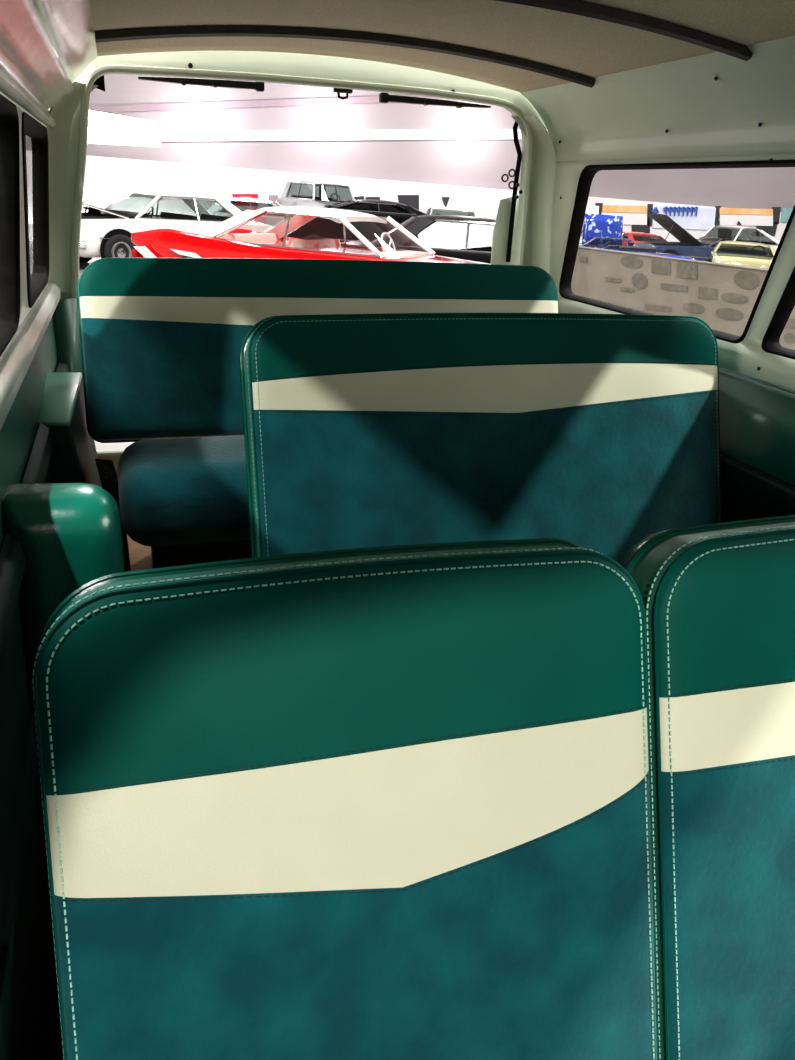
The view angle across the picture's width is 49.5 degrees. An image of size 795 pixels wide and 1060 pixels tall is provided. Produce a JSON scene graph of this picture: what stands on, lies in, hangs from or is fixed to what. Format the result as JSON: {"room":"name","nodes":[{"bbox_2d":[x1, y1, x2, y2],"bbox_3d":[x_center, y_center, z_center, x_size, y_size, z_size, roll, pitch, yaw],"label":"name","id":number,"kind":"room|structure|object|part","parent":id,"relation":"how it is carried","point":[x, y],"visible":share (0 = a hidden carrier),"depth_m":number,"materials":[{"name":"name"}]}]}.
{"room":"vehicle interior","nodes":[
{"label":"vehicle interior","id":0,"kind":"room"},
{"bbox_2d":[0,92,48,345],"bbox_3d":[-0.479,-0.244,0.850,0.072,0.453,3.460,-4,22,-17],"label":"wall","id":1,"kind":"structure","parent":0,"point":[24,306],"depth_m":1.70,"materials":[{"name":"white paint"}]},
{"bbox_2d":[0,94,19,355],"bbox_3d":[-0.578,-0.397,1.157,0.072,0.385,1.083,-4,22,-17],"label":"window","id":2,"kind":"structure","parent":1,"relation":"in","point":[9,120],"depth_m":1.59,"materials":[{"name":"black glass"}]},
{"bbox_2d":[0,317,57,552],"bbox_3d":[-0.498,0.052,0.959,0.026,0.190,3.450,-4,22,-17],"label":"trim","id":3,"kind":"structure","parent":1,"relation":"attached to","point":[19,430],"depth_m":1.62,"materials":[{"name":"green paint"}]},
{"bbox_2d":[0,281,60,429],"bbox_3d":[-0.470,-0.051,0.920,0.032,0.068,3.440,-4,22,-17],"label":"trim","id":4,"kind":"structure","parent":1,"relation":"attached to","point":[16,359],"depth_m":1.55,"materials":[{"name":"beige plastic"}]},
{"bbox_2d":[22,112,48,307],"bbox_3d":[-0.864,-0.753,2.029,0.071,0.385,0.681,-4,22,-17],"label":"window","id":5,"kind":"structure","parent":1,"relation":"in","point":[34,134],"depth_m":2.20,"materials":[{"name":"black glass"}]},
{"bbox_2d":[0,0,97,127],"bbox_3d":[-0.358,-0.543,0.756,0.147,0.195,3.440,-4,22,-17],"label":"trim","id":6,"kind":"structure","parent":1,"relation":"attached to","point":[46,45],"depth_m":1.53,"materials":[{"name":"beige plastic"}]},
{"bbox_2d":[2,483,124,829],"bbox_3d":[-0.510,0.245,1.369,0.170,0.599,0.304,-4,22,-17],"label":"seat","id":7,"kind":"object","parent":1,"relation":"attached to","point":[69,535],"visible":0.38,"depth_m":1.31,"materials":[{"name":"teal leather"}]},
{"bbox_3d":[-0.534,0.216,1.440,0.170,0.599,0.144,-4,22,-17],"label":"backrest","id":8,"kind":"part","parent":7,"relation":"part of","materials":[{"name":"green leather"}]},
{"bbox_2d":[59,1031,63,1059],"bbox_3d":[0.360,1.052,1.084,1.580,0.060,2.450,-4,22,-17],"label":"floor","id":9,"kind":"structure","parent":0,"point":[61,1046],"depth_m":1.41,"materials":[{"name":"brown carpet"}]},
{"bbox_2d":[32,538,658,1059],"bbox_3d":[0.024,0.572,0.913,0.731,0.941,0.750,-4,22,-17],"label":"seat","id":10,"kind":"object","parent":9,"relation":"on","point":[385,802],"visible":1,"depth_m":0.98,"materials":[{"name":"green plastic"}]},
{"bbox_3d":[-0.027,0.148,0.981,0.715,0.201,0.084,-4,22,-17],"label":"vinyl panel","id":11,"kind":"part","parent":10,"relation":"part of","materials":[{"name":"green leather"}]},
{"bbox_3d":[-0.007,0.570,1.019,0.715,0.458,0.154,-4,22,-17],"label":"suede panel","id":12,"kind":"part","parent":10,"relation":"part of","materials":[{"name":"teal fabric"}]},
{"bbox_2d":[239,313,721,562],"bbox_3d":[0.287,-0.018,1.754,1.120,0.763,0.694,-4,22,-17],"label":"seat","id":13,"kind":"object","parent":9,"relation":"on","point":[600,433],"visible":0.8,"depth_m":1.82,"materials":[{"name":"teal leather"}]},
{"bbox_3d":[0.226,-0.390,1.833,1.075,0.128,0.056,-4,22,-17],"label":"vinyl panel","id":14,"kind":"part","parent":13,"relation":"part of","materials":[{"name":"green leather"}]},
{"bbox_3d":[0.240,-0.091,1.859,1.075,0.380,0.129,-4,22,-17],"label":"suede panel","id":15,"kind":"part","parent":13,"relation":"part of","materials":[{"name":"teal fabric"}]},
{"bbox_2d":[619,515,794,1059],"bbox_3d":[0.723,0.521,1.121,0.731,0.941,0.750,-4,22,-17],"label":"seat","id":16,"kind":"object","parent":9,"relation":"on","point":[719,598],"visible":0.94,"depth_m":1.13,"materials":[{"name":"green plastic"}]},
{"bbox_3d":[0.672,0.092,1.189,0.715,0.191,0.081,-4,22,-17],"label":"vinyl panel","id":17,"kind":"part","parent":16,"relation":"part of","materials":[{"name":"green leather"}]},
{"bbox_3d":[0.692,0.521,1.227,0.715,0.456,0.152,-4,22,-17],"label":"suede panel","id":18,"kind":"part","parent":16,"relation":"part of","materials":[{"name":"teal fabric"}]},
{"bbox_2d":[117,476,152,570],"bbox_3d":[-0.140,0.184,2.549,1.580,0.470,1.075,-4,22,-17],"label":"floor","id":19,"kind":"structure","parent":0,"point":[140,555],"depth_m":2.15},
{"bbox_2d":[38,372,101,487],"bbox_3d":[-0.778,-0.143,2.087,0.127,0.414,0.445,-4,22,-17],"label":"armrest","id":20,"kind":"object","parent":19,"relation":"on","point":[74,453],"visible":0.45,"depth_m":1.96,"materials":[{"name":"green plastic"}]},
{"bbox_3d":[-0.788,-0.309,2.012,0.090,0.052,0.346,-4,22,-17],"label":"panel","id":21,"kind":"part","parent":20,"relation":"part of","materials":[{"name":"green plastic"}]},
{"bbox_2d":[76,258,557,568],"bbox_3d":[-0.117,-0.290,2.149,1.258,0.706,0.565,-4,22,-17],"label":"seat","id":22,"kind":"object","parent":19,"relation":"on","point":[161,339],"visible":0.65,"depth_m":2.07,"materials":[{"name":"teal leather"}]},
{"bbox_2d":[95,459,130,571],"bbox_3d":[-0.672,-0.031,2.041,0.039,0.247,0.157,-9,24,-27],"label":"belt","id":23,"kind":"object","parent":22,"relation":"attached to","point":[106,469],"visible":0.48,"depth_m":2.03,"materials":[{"name":"black fabric"}]},
{"bbox_3d":[-0.143,-0.399,2.213,1.240,0.275,0.084,-4,22,-17],"label":"suede panel","id":24,"kind":"part","parent":22,"relation":"part of","materials":[{"name":"teal fabric"}]},
{"bbox_2d":[118,435,249,546],"bbox_3d":[-0.089,-0.123,2.099,1.120,0.185,0.340,-4,22,-17],"label":"seat cushion","id":25,"kind":"object","parent":22,"relation":"on","point":[191,491],"depth_m":1.85,"materials":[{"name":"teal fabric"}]},
{"bbox_3d":[-0.102,0.011,2.172,1.000,0.130,0.272,-4,22,-17],"label":"seat","id":26,"kind":"part","parent":22,"relation":"part of","materials":[{"name":"black metal"}]},
{"bbox_3d":[-0.152,-0.632,2.183,1.240,0.095,0.044,-4,22,-17],"label":"vinyl panel","id":27,"kind":"part","parent":22,"relation":"part of","materials":[{"name":"green leather"}]},
{"bbox_2d":[60,51,544,475],"bbox_3d":[-0.253,-0.795,2.691,1.630,1.228,0.060,-4,22,-17],"label":"windshield frame","id":28,"kind":"structure","parent":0,"point":[279,63],"depth_m":2.46,"materials":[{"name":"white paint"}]},
{"bbox_2d":[0,361,68,1059],"bbox_3d":[-0.499,0.527,1.152,0.039,0.874,3.450,-4,22,-17],"label":"side panel","id":29,"kind":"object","parent":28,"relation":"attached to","point":[30,1024],"depth_m":1.17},
{"bbox_2d":[52,298,83,391],"bbox_3d":[-0.959,-0.403,2.548,0.006,0.545,0.085,18,26,35],"label":"trim","id":30,"kind":"structure","parent":28,"relation":"attached to","point":[65,316],"depth_m":2.48,"materials":[{"name":"green paint"}]},
{"bbox_2d":[46,82,98,291],"bbox_3d":[-0.892,-0.928,2.365,0.181,0.540,0.055,-4,22,-17],"label":"trim","id":31,"kind":"structure","parent":28,"relation":"attached to","point":[63,113],"depth_m":2.37,"materials":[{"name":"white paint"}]},
{"bbox_2d":[93,75,104,91],"bbox_3d":[-0.824,-1.213,2.339,0.055,0.038,0.030,-4,22,-17],"label":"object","id":32,"kind":"object","parent":28,"relation":"attached to","point":[100,81],"visible":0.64,"depth_m":2.33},
{"bbox_2d":[138,76,264,91],"bbox_3d":[-0.550,-1.266,2.433,0.349,0.028,0.038,-4,22,-17],"label":"strut","id":33,"kind":"object","parent":28,"relation":"attached to","point":[258,86],"visible":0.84,"depth_m":2.44,"materials":[{"name":"black metal"}]},
{"bbox_2d":[333,88,352,99],"bbox_3d":[-0.161,-1.289,2.548,0.055,0.030,0.020,-4,22,-17],"label":"latch","id":34,"kind":"object","parent":28,"relation":"attached to","point":[338,91],"visible":0.83,"depth_m":2.54,"materials":[{"name":"black metal"}]},
{"bbox_3d":[-0.161,-1.297,2.544,0.055,0.012,0.020,-4,22,-17],"label":"plate","id":35,"kind":"part","parent":34,"relation":"part of","materials":[{"name":"black metal"}]},
{"bbox_2d":[379,92,490,107],"bbox_3d":[0.120,-1.309,2.635,0.357,0.028,0.038,-4,22,-17],"label":"strut","id":36,"kind":"object","parent":28,"relation":"attached to","point":[383,97],"visible":1,"depth_m":2.62,"materials":[{"name":"black metal"}]},
{"bbox_2d":[491,169,522,264],"bbox_3d":[0.373,-1.004,2.825,0.086,0.333,0.095,-4,22,-17],"label":"hinge plate","id":37,"kind":"object","parent":28,"relation":"attached to","point":[501,226],"visible":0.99,"depth_m":2.86,"materials":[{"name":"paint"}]},
{"bbox_3d":[0.359,-0.983,2.877,0.086,0.255,0.010,-4,22,-17],"label":"panel","id":38,"kind":"part","parent":37,"relation":"part of","materials":[{"name":"green paint"}]},
{"bbox_2d":[506,121,521,261],"bbox_3d":[0.378,-1.101,2.814,0.041,0.434,0.016,-4,22,-17],"label":"weatherstrip","id":39,"kind":"object","parent":28,"relation":"attached to","point":[515,131],"visible":0.9,"depth_m":2.81,"materials":[{"name":"black rubber"}]},
{"bbox_2d":[512,116,555,272],"bbox_3d":[0.435,-1.025,2.761,0.186,0.540,0.055,-4,22,-17],"label":"trim","id":40,"kind":"structure","parent":28,"relation":"attached to","point":[544,152],"depth_m":2.76,"materials":[{"name":"green paint"}]},
{"bbox_2d":[87,74,794,211],"bbox_3d":[2.395,-16.874,32.330,85.322,14.544,0.100,-4,22,-17],"label":"ceiling","id":41,"kind":"structure","parent":0,"point":[469,163],"depth_m":32.15,"materials":[{"name":"white paint"}]},
{"bbox_2d":[232,194,257,198],"bbox_3d":[-5.533,-12.008,31.312,0.937,0.404,0.110,-4,22,-17],"label":"banner","id":42,"kind":"object","parent":41,"relation":"attached to","point":[233,195],"visible":0.32,"depth_m":31.27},
{"bbox_2d":[89,95,452,112],"bbox_3d":[-2.506,-15.507,31.174,18.355,1.966,0.070,-4,22,-17],"label":"trim","id":43,"kind":"structure","parent":41,"relation":"attached to","point":[371,99],"depth_m":30.33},
{"bbox_2d":[269,195,277,201],"bbox_3d":[-4.554,-12.108,31.626,0.335,0.355,0.050,-4,22,-17],"label":"poster","id":44,"kind":"object","parent":41,"relation":"attached to","point":[273,198],"visible":0.57,"depth_m":31.58,"materials":[{"name":"pink paper"}]},
{"bbox_2d":[159,129,547,140],"bbox_3d":[-2.503,-14.476,31.597,18.623,1.464,0.070,-4,22,-17],"label":"trim","id":45,"kind":"structure","parent":41,"relation":"attached to","point":[437,134],"depth_m":31.61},
{"bbox_2d":[354,196,363,199],"bbox_3d":[-1.457,-12.463,32.496,0.393,0.254,0.050,-4,22,-17],"label":"wall panel","id":46,"kind":"object","parent":41,"relation":"attached to","point":[358,197],"visible":0.64,"depth_m":32.47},
{"bbox_2d":[366,197,379,199],"bbox_3d":[-0.934,-12.517,32.645,0.555,0.197,0.050,-4,22,-17],"label":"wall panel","id":47,"kind":"object","parent":41,"relation":"attached to","point":[372,198],"visible":0.57,"depth_m":32.62,"materials":[{"name":"grey"}]},
{"bbox_2d":[398,195,418,209],"bbox_3d":[0.419,-12.366,33.150,0.893,0.996,0.050,-4,22,-17],"label":"wall panel","id":48,"kind":"object","parent":41,"relation":"attached to","point":[411,200],"visible":0.43,"depth_m":33.03,"materials":[{"name":"grey"}]},
{"bbox_2d":[82,155,786,241],"bbox_3d":[2.114,-12.295,33.882,85.031,4.870,0.200,-4,22,-17],"label":"wall","id":49,"kind":"structure","parent":41,"relation":"attached to","point":[106,178],"depth_m":31.25,"materials":[{"name":"white paint"}]},
{"bbox_2d":[442,197,449,206],"bbox_3d":[1.863,-12.723,33.478,0.329,0.405,0.050,-4,22,-17],"label":"pennant","id":50,"kind":"object","parent":41,"relation":"attached to","point":[445,199],"visible":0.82,"depth_m":33.43,"materials":[{"name":"grey fabric"}]},
{"bbox_2d":[595,203,602,213],"bbox_3d":[8.244,-13.166,35.410,0.342,0.512,0.050,-4,22,-17],"label":"partition panel","id":51,"kind":"object","parent":41,"relation":"attached to","point":[596,204],"visible":0.43,"depth_m":35.36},
{"bbox_2d":[602,205,646,224],"bbox_3d":[9.447,-13.084,35.799,2.202,0.766,0.080,-4,22,-17],"label":"banner","id":52,"kind":"object","parent":41,"relation":"attached to","point":[632,215],"visible":0.89,"depth_m":35.82,"materials":[{"name":"white"}]},
{"bbox_2d":[632,218,649,232],"bbox_3d":[10.227,-12.707,36.248,0.997,0.827,0.050,-4,22,-17],"label":"partition panel","id":53,"kind":"object","parent":41,"relation":"attached to","point":[635,228],"visible":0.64,"depth_m":36.24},
{"bbox_2d":[647,204,652,225],"bbox_3d":[10.578,-13.212,36.157,0.338,0.872,0.050,-4,22,-17],"label":"partition panel","id":54,"kind":"object","parent":41,"relation":"attached to","point":[649,206],"visible":0.79,"depth_m":36.08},
{"bbox_2d":[651,206,715,229],"bbox_3d":[12.140,-13.257,36.560,3.256,0.930,0.170,-4,22,-17],"label":"sign","id":55,"kind":"object","parent":41,"relation":"attached to","point":[688,217],"visible":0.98,"depth_m":36.66,"materials":[{"name":"white"}]},
{"bbox_2d":[714,206,720,225],"bbox_3d":[13.725,-13.504,37.069,0.268,0.815,0.050,-4,22,-17],"label":"partition panel","id":56,"kind":"object","parent":41,"relation":"attached to","point":[717,214],"visible":0.79,"depth_m":37.05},
{"bbox_2d":[719,208,772,225],"bbox_3d":[15.169,-13.605,37.461,2.907,0.736,0.080,-4,22,-17],"label":"banner","id":57,"kind":"object","parent":41,"relation":"attached to","point":[728,216],"visible":0.96,"depth_m":37.43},
{"bbox_2d":[756,222,777,235],"bbox_3d":[16.233,-13.268,37.987,1.098,0.612,0.050,-4,22,-17],"label":"partition panel","id":58,"kind":"object","parent":41,"relation":"attached to","point":[771,230],"visible":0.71,"depth_m":38.02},
{"bbox_2d":[772,207,780,223],"bbox_3d":[16.620,-13.823,37.887,0.484,0.714,0.050,-4,22,-17],"label":"partition panel","id":59,"kind":"object","parent":41,"relation":"attached to","point":[776,210],"visible":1,"depth_m":37.85,"materials":[{"name":"grey"}]},
{"bbox_2d":[780,208,792,222],"bbox_3d":[17.400,-13.891,38.093,1.069,0.662,0.050,-4,22,-17],"label":"screen","id":60,"kind":"object","parent":41,"relation":"attached to","point":[786,212],"visible":0.67,"depth_m":37.98,"materials":[{"name":"teal"}]},
{"bbox_2d":[90,0,794,92],"bbox_3d":[0.290,-0.702,0.909,1.310,0.088,3.450,-4,22,-17],"label":"ceiling","id":61,"kind":"structure","parent":0,"point":[582,45],"depth_m":1.85,"materials":[{"name":"beige fabric"}]},
{"bbox_2d":[95,26,595,87],"bbox_3d":[-0.077,-1.148,2.068,1.230,0.073,0.032,-4,22,-17],"label":"trim","id":62,"kind":"structure","parent":61,"relation":"attached to","point":[190,31],"depth_m":2.03,"materials":[{"name":"plastic"}]},
{"bbox_2d":[495,0,752,60],"bbox_3d":[0.105,-0.927,1.530,1.242,0.075,0.032,-4,22,-17],"label":"trim","id":63,"kind":"structure","parent":61,"relation":"attached to","point":[586,9],"depth_m":1.62,"materials":[{"name":"black plastic"}]},
{"bbox_2d":[520,36,794,389],"bbox_3d":[0.953,-0.419,1.248,0.202,0.706,3.461,-4,22,-17],"label":"wall","id":64,"kind":"structure","parent":0,"point":[716,106],"depth_m":2.02,"materials":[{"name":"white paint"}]},
{"bbox_2d":[559,160,794,343],"bbox_3d":[0.690,-0.749,2.264,0.076,0.392,1.077,-4,22,-17],"label":"window","id":65,"kind":"structure","parent":64,"relation":"in","point":[587,174],"depth_m":2.44,"materials":[{"name":"black rubber"}]},
{"bbox_2d":[718,366,794,485],"bbox_3d":[0.987,-0.015,1.418,0.033,0.205,3.450,-4,22,-17],"label":"side panel","id":66,"kind":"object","parent":64,"relation":"attached to","point":[757,416],"depth_m":1.92,"materials":[{"name":"green paint"}]},
{"bbox_2d":[720,452,794,521],"bbox_3d":[0.946,0.444,1.592,0.049,0.827,3.450,-4,22,-17],"label":"trim","id":67,"kind":"structure","parent":64,"relation":"attached to","point":[747,492],"depth_m":1.93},
{"bbox_2d":[761,266,794,359],"bbox_3d":[1.095,-0.245,1.030,0.076,0.392,1.878,-4,22,-17],"label":"window","id":68,"kind":"structure","parent":64,"relation":"in","point":[770,342],"depth_m":1.88,"materials":[{"name":"black rubber"}]},
{"label":"outside","id":69,"kind":"structure","parent":0,"visible":0},
{"bbox_2d":[79,257,133,449],"bbox_3d":[8.957,-2.586,13.167,84.962,2.550,70.000,-4,22,-17],"label":"ground","id":70,"kind":"structure","parent":69,"point":[82,265],"depth_m":5.81,"materials":[{"name":"white concrete"}]},
{"bbox_2d":[79,191,273,261],"bbox_3d":[-4.764,-6.225,18.022,5.188,1.573,1.906,-18,29,-41],"label":"car","id":71,"kind":"object","parent":70,"relation":"on","point":[106,231],"visible":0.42,"depth_m":16.95,"materials":[{"name":"white paint"}]},
{"bbox_2d":[82,203,128,218],"bbox_3d":[-6.022,-6.238,16.664,0.992,0.348,1.512,-18,29,-41],"label":"hood","id":72,"kind":"object","parent":71,"relation":"attached to","point":[115,210],"depth_m":16.74,"materials":[{"name":"white metal"}]},
{"bbox_2d":[223,197,285,226],"bbox_3d":[-4.256,-9.172,25.901,4.888,1.502,1.904,2,21,-3],"label":"car","id":73,"kind":"object","parent":70,"relation":"on","point":[243,204],"visible":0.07,"depth_m":25.04,"materials":[{"name":"silver metal"}]},
{"bbox_2d":[131,206,488,263],"bbox_3d":[-0.956,-3.654,12.043,5.788,1.595,2.098,11,23,21],"label":"car","id":74,"kind":"object","parent":70,"relation":"on","point":[221,240],"visible":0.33,"depth_m":11.60,"materials":[{"name":"red paint"}]},
{"bbox_2d":[131,249,142,257],"bbox_3d":[-3.733,-3.953,12.339,0.132,0.152,0.150,11,23,21],"label":"tail light","id":75,"kind":"object","parent":74,"relation":"attached to","point":[135,254],"depth_m":12.28,"materials":[{"name":"red plastic"}]},
{"bbox_3d":[-2.075,-4.059,12.415,0.224,0.427,1.486,11,23,21],"label":"seat","id":76,"kind":"part","parent":74,"relation":"part of","materials":[{"name":"red leather"}]},
{"bbox_3d":[-1.116,-3.849,12.055,0.224,0.427,1.486,11,23,21],"label":"seat","id":77,"kind":"part","parent":74,"relation":"part of","materials":[{"name":"red leather"}]},
{"bbox_2d":[276,181,353,207],"bbox_3d":[-2.623,-10.976,29.989,1.916,2.138,3.990,-13,26,-35],"label":"car","id":78,"kind":"object","parent":70,"relation":"on","point":[295,193],"visible":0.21,"depth_m":29.32,"materials":[{"name":"silver metal"}]},
{"bbox_2d":[284,199,427,241],"bbox_3d":[-0.696,-7.928,23.060,4.888,1.707,1.949,-1,22,-9],"label":"car","id":79,"kind":"object","parent":70,"relation":"on","point":[318,228],"visible":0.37,"depth_m":22.10,"materials":[{"name":"black paint"}]},
{"bbox_2d":[340,215,494,263],"bbox_3d":[1.284,-4.990,15.991,5.188,1.571,1.998,1,22,-4],"label":"car","id":80,"kind":"object","parent":70,"relation":"on","point":[453,236],"visible":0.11,"depth_m":15.07,"materials":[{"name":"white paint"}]},
{"bbox_2d":[426,207,475,216],"bbox_3d":[1.694,-9.883,28.691,1.912,1.636,4.690,2,21,-3],"label":"car","id":81,"kind":"object","parent":70,"relation":"on","point":[431,210],"visible":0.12,"depth_m":27.52,"materials":[{"name":"silver metal"}]},
{"bbox_2d":[579,205,598,244],"bbox_3d":[6.152,-10.117,28.616,0.977,1.237,0.550,-4,22,-17],"label":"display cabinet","id":82,"kind":"object","parent":70,"relation":"on","point":[589,209],"visible":0.21,"depth_m":28.30,"materials":[{"name":"white"}]},
{"bbox_2d":[579,214,694,259],"bbox_3d":[6.104,-7.519,23.198,1.725,1.757,4.290,-7,23,-22],"label":"car","id":83,"kind":"object","parent":70,"relation":"on","point":[599,231],"visible":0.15,"depth_m":23.78,"materials":[{"name":"blue paint"}]},
{"bbox_2d":[581,214,622,244],"bbox_3d":[5.654,-8.411,24.166,1.343,0.846,0.712,-4,22,-17],"label":"hood","id":84,"kind":"object","parent":83,"relation":"attached to","point":[595,225],"depth_m":23.89,"materials":[{"name":"metal"}]},
{"bbox_3d":[6.090,-7.472,23.275,1.193,0.431,0.234,-7,23,-22],"label":"seat","id":85,"kind":"part","parent":83,"relation":"part of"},
{"bbox_3d":[6.302,-7.278,22.811,1.193,0.431,0.234,-7,23,-22],"label":"seat","id":86,"kind":"part","parent":83,"relation":"part of","materials":[{"name":"leather"}]},
{"bbox_2d":[622,232,667,245],"bbox_3d":[9.257,-11.038,33.744,1.818,1.212,3.690,-4,22,-17],"label":"car","id":87,"kind":"object","parent":70,"relation":"on","point":[635,236],"visible":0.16,"depth_m":32.74,"materials":[{"name":"red paint"}]},
{"bbox_2d":[633,214,721,260],"bbox_3d":[10.273,-9.464,28.850,4.688,1.970,1.854,-1,22,-9],"label":"car","id":88,"kind":"object","parent":70,"relation":"on","point":[700,248],"visible":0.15,"depth_m":28.10,"materials":[{"name":"blue paint"}]},
{"bbox_2d":[649,214,702,245],"bbox_3d":[9.194,-9.926,28.486,1.449,0.935,1.470,-1,22,-9],"label":"hood","id":89,"kind":"object","parent":88,"relation":"attached to","point":[686,239],"depth_m":28.37,"materials":[{"name":"black metal"}]},
{"bbox_2d":[571,246,794,349],"bbox_3d":[2.671,-1.647,7.695,0.052,1.430,6.177,-8,24,-24],"label":"wall","id":90,"kind":"structure","parent":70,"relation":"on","point":[723,296],"depth_m":7.83,"materials":[{"name":"beige paint"}]},
{"bbox_3d":[2.688,-2.300,7.431,0.024,0.021,6.177,-8,24,-24],"label":"edge trim","id":91,"kind":"part","parent":90,"relation":"part of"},
{"bbox_2d":[706,241,774,268],"bbox_3d":[9.707,-7.463,24.405,1.866,1.323,4.289,9,22,16],"label":"car","id":92,"kind":"object","parent":70,"relation":"on","point":[750,254],"visible":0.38,"depth_m":23.45,"materials":[{"name":"yellow paint"}]},
{"bbox_2d":[703,225,779,251],"bbox_3d":[12.580,-10.511,32.340,4.188,1.734,1.902,-8,24,-26],"label":"car","id":93,"kind":"object","parent":70,"relation":"on","point":[726,232],"visible":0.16,"depth_m":31.67,"materials":[{"name":"white paint"}]},
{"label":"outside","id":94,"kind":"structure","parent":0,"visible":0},
{"bbox_2d":[87,110,160,146],"bbox_3d":[-6.848,-9.757,20.890,2.114,0.762,0.050,-4,22,-17],"label":"screen","id":95,"kind":"object","parent":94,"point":[103,128],"visible":0.64,"depth_m":20.94,"materials":[{"name":"white"}]}
]}

